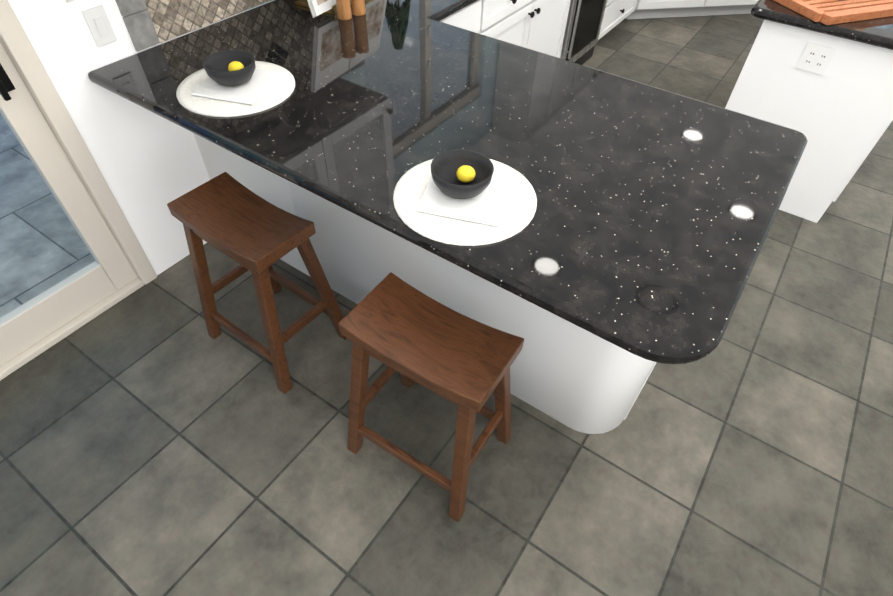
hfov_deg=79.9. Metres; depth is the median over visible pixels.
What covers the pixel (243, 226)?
stool
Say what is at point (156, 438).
floor
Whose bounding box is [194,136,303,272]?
base cabinet
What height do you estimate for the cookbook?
0.317 m
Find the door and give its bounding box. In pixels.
[0,0,156,380]
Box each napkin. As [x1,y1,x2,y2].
[191,69,283,104]
[416,172,514,226]
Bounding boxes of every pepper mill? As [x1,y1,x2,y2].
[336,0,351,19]
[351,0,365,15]
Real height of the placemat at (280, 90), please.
0.005 m
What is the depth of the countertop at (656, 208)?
1.65 m
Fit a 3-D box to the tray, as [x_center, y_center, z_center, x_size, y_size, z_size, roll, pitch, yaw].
[1.935,-1.389,2.462,0.759,0.035,0.856,28,53,21]
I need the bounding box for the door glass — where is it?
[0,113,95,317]
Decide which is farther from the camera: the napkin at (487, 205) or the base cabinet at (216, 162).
the base cabinet at (216, 162)
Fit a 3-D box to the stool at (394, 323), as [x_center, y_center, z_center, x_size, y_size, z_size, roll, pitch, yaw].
[-0.051,0.307,1.690,0.482,0.654,0.385,28,53,21]
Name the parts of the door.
handle, glass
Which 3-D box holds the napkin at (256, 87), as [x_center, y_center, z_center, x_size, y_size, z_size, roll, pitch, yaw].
[-0.694,-0.716,1.781,0.281,0.006,0.281,28,53,21]
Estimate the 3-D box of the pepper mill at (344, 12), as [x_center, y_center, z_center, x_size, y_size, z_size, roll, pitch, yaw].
[-0.417,-1.211,2.138,0.060,0.162,0.060,28,53,21]
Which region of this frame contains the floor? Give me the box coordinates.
[0,14,892,595]
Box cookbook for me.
[295,0,350,17]
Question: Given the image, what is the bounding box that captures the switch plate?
[81,5,116,46]
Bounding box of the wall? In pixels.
[8,0,273,274]
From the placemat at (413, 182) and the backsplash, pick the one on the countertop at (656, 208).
the placemat at (413, 182)
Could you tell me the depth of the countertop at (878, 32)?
2.24 m
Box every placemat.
[176,61,294,116]
[393,159,536,245]
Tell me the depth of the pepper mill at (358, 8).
2.19 m
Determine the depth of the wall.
2.03 m
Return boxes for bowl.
[202,50,255,85]
[431,149,493,198]
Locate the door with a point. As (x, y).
(34, 112)
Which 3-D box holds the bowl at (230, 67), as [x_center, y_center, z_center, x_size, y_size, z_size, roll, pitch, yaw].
[-0.709,-0.750,1.761,0.164,0.068,0.164,28,53,21]
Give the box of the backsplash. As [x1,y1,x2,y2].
[101,0,341,43]
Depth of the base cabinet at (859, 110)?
2.50 m
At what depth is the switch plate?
1.80 m
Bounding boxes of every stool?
[167,172,346,393]
[339,272,523,521]
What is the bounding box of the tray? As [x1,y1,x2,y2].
[773,0,892,24]
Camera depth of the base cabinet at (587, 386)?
1.89 m

